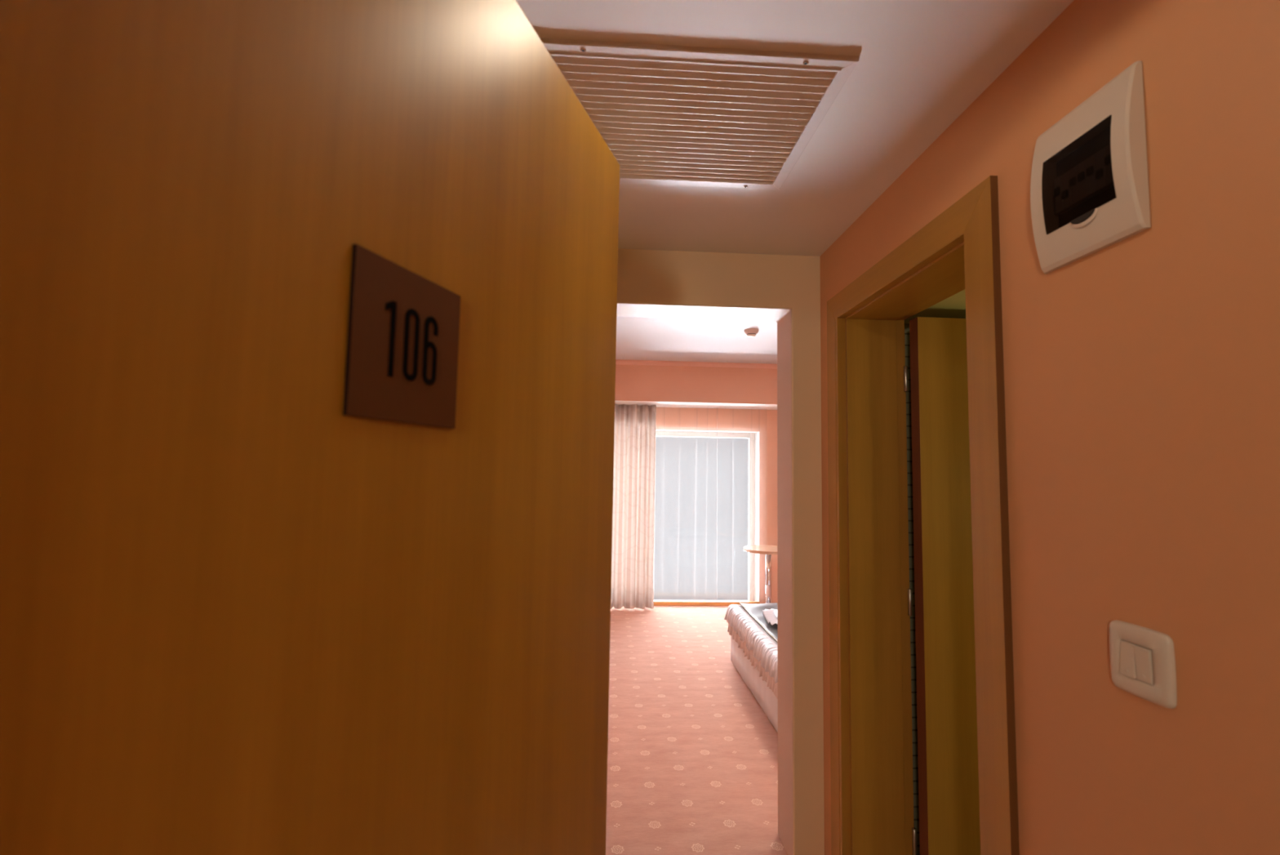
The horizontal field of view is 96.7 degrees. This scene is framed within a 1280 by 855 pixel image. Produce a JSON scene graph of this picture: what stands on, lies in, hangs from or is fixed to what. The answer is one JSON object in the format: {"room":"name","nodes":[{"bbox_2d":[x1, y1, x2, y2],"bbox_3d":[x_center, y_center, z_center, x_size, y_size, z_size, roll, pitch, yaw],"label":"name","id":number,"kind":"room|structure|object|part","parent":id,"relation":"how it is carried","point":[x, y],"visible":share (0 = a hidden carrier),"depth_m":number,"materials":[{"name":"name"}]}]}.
{"room":"hotel room entryway","nodes":[
{"label":"hotel room entryway","id":0,"kind":"room"},
{"bbox_2d":[614,364,777,409],"bbox_3d":[0.861,-0.435,6.071,3.870,0.412,0.505,1,-4,-3],"label":"wall","id":1,"kind":"structure","parent":0,"point":[661,386],"depth_m":5.81,"materials":[{"name":"paint"}]},
{"bbox_2d":[610,404,656,608],"bbox_3d":[-0.367,0.813,5.978,1.062,2.129,0.148,1,-4,-3],"label":"curtain","id":2,"kind":"object","parent":1,"relation":"hanging from","point":[633,552],"visible":0.5,"depth_m":5.98,"materials":[{"name":"beige fabric"}]},
{"bbox_2d":[615,359,777,368],"bbox_3d":[0.879,-0.639,5.816,3.870,0.044,0.035,1,-4,-3],"label":"trim","id":3,"kind":"structure","parent":1,"relation":"attached to","point":[623,362],"depth_m":5.79,"materials":[{"name":"pink paint"}]},
{"bbox_2d":[653,600,748,600],"bbox_3d":[0.135,2.000,6.321,2.492,0.085,0.369,1,-4,-3],"label":"window sill","id":4,"kind":"structure","parent":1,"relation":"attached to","point":[654,600],"depth_m":6.51,"materials":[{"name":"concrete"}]},
{"bbox_2d":[653,600,759,605],"bbox_3d":[0.150,1.884,6.099,2.292,0.042,0.032,1,-4,-3],"label":"window sill","id":5,"kind":"structure","parent":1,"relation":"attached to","point":[655,602],"depth_m":6.11,"materials":[{"name":"orange wood"}]},
{"bbox_2d":[615,315,777,364],"bbox_3d":[0.947,-0.824,4.659,4.170,0.150,4.355,1,-4,-3],"label":"ceiling","id":6,"kind":"structure","parent":0,"point":[637,338],"depth_m":4.86,"materials":[{"name":"white paint"}]},
{"bbox_2d":[744,328,758,337],"bbox_3d":[0.874,-0.737,4.465,0.112,0.055,0.112,1,-4,-3],"label":"smoke detector","id":7,"kind":"object","parent":6,"relation":"attached to","point":[750,332],"visible":1,"depth_m":4.43,"materials":[{"name":"beige plastic"}]},
{"bbox_2d":[605,604,787,854],"bbox_3d":[0.450,1.662,2.084,5.600,0.120,8.150,1,-4,-3],"label":"floor","id":8,"kind":"structure","parent":0,"point":[692,752],"depth_m":2.99,"materials":[{"name":"carpet"}]},
{"bbox_2d":[730,609,777,732],"bbox_3d":[1.741,1.530,3.529,2.039,0.408,1.634,1,-4,-3],"label":"bed","id":9,"kind":"object","parent":8,"relation":"on","point":[765,696],"visible":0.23,"depth_m":3.54,"materials":[{"name":"white fabric"}]},
{"bbox_2d":[724,602,777,697],"bbox_3d":[1.746,1.393,3.544,2.147,0.215,1.754,1,-4,-3],"label":"bedspread","id":10,"kind":"object","parent":9,"relation":"on","point":[762,650],"visible":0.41,"depth_m":3.64,"materials":[{"name":"white fabric"}]},
{"bbox_2d":[762,608,777,624],"bbox_3d":[1.124,1.270,3.825,0.562,0.062,0.422,1,-4,5],"label":"cushion","id":11,"kind":"object","parent":10,"relation":"on","point":[771,615],"visible":0.16,"depth_m":3.83,"materials":[{"name":"white fabric"}]},
{"bbox_3d":[1.749,1.381,3.543,2.018,0.107,1.605,1,-4,-3],"label":"mattress","id":12,"kind":"part","parent":9,"relation":"part of","materials":[{"name":"white fabric"}]},
{"bbox_2d":[743,544,777,603],"bbox_3d":[1.279,1.547,5.661,0.494,0.685,0.494,1,-4,-3],"label":"round table","id":13,"kind":"object","parent":8,"relation":"on","point":[768,550],"visible":0.45,"depth_m":5.64,"materials":[{"name":"brown wood"}]},
{"bbox_2d":[655,407,777,603],"bbox_3d":[0.815,0.667,6.482,3.870,2.549,0.485,1,-4,-3],"label":"wall","id":14,"kind":"structure","parent":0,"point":[763,423],"depth_m":6.29,"materials":[{"name":"paint"}]},
{"bbox_2d":[655,431,755,601],"bbox_3d":[0.152,0.999,6.402,2.292,1.922,0.060,1,-4,-3],"label":"window frame","id":15,"kind":"structure","parent":14,"relation":"attached to","point":[751,436],"depth_m":6.46,"materials":[{"name":"white plastic"}]},
{"bbox_2d":[616,248,919,854],"bbox_3d":[1.046,0.248,2.282,4.250,2.750,0.228,1,-4,-3],"label":"wall","id":16,"kind":"structure","parent":0,"point":[784,290],"depth_m":2.20,"materials":[{"name":"beige paint"}]},
{"bbox_2d":[515,0,1074,256],"bbox_3d":[0.224,-0.838,1.165,1.540,0.140,2.127,1,-4,-3],"label":"ceiling","id":17,"kind":"structure","parent":0,"point":[922,64],"depth_m":1.22,"materials":[{"name":"white paint"}]},
{"bbox_2d":[539,37,858,190],"bbox_3d":[0.103,-0.744,1.420,0.666,0.013,0.541,1,-4,-3],"label":"ceiling vent","id":18,"kind":"object","parent":17,"relation":"in","point":[676,115],"visible":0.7,"depth_m":1.31,"materials":[{"name":"white metal"}]},
{"bbox_2d":[904,288,965,323],"bbox_3d":[1.839,-0.625,1.316,1.710,0.329,1.917,1,-4,-3],"label":"ceiling","id":19,"kind":"structure","parent":0,"point":[954,306],"depth_m":2.02,"materials":[{"name":"paint"}]},
{"bbox_2d":[820,0,1279,854],"bbox_3d":[0.864,0.256,1.118,0.220,2.550,2.127,1,-4,-3],"label":"wall","id":20,"kind":"structure","parent":0,"point":[1142,371],"depth_m":0.87,"materials":[{"name":"paint"}]},
{"bbox_2d":[826,175,1019,854],"bbox_3d":[0.826,0.531,1.598,0.242,2.073,0.912,1,-4,-3],"label":"door frame","id":21,"kind":"structure","parent":20,"relation":"attached to","point":[871,736],"depth_m":1.90,"materials":[{"name":"brown wood"}]},
{"bbox_2d":[903,316,980,854],"bbox_3d":[1.290,0.610,1.937,0.747,1.965,0.071,1,-4,-4],"label":"door","id":22,"kind":"structure","parent":20,"relation":"in","point":[947,711],"depth_m":1.89,"materials":[{"name":"brown wood"}]},
{"bbox_2d":[1030,60,1151,273],"bbox_3d":[0.760,-0.431,0.980,0.032,0.268,0.206,1,-4,-3],"label":"electrical panel","id":23,"kind":"object","parent":20,"relation":"attached to","point":[1089,184],"visible":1,"depth_m":0.94,"materials":[{"name":"white plastic"}]},
{"bbox_3d":[0.748,-0.427,0.976,0.008,0.137,0.142,1,-4,-3],"label":"smoked door","id":24,"kind":"part","parent":23,"relation":"part of","materials":[{"name":"black plastic"}]},
{"bbox_2d":[1109,619,1177,708],"bbox_3d":[0.758,0.357,0.866,0.015,0.107,0.102,1,-4,-3],"label":"light switch","id":25,"kind":"object","parent":20,"relation":"attached to","point":[1143,660],"visible":1,"depth_m":0.85,"materials":[{"name":"white plastic"}]},
{"bbox_3d":[-0.010,0.164,0.110,4.400,2.550,0.155,1,-4,-3],"label":"wall","id":26,"kind":"structure","parent":0,"visible":0},
{"bbox_2d":[0,0,619,854],"bbox_3d":[-0.211,0.452,0.605,0.046,2.021,0.940,0,-5,17],"label":"door","id":27,"kind":"structure","parent":26,"relation":"in","point":[308,308],"depth_m":0.42,"materials":[{"name":"brown wood"}]}
]}

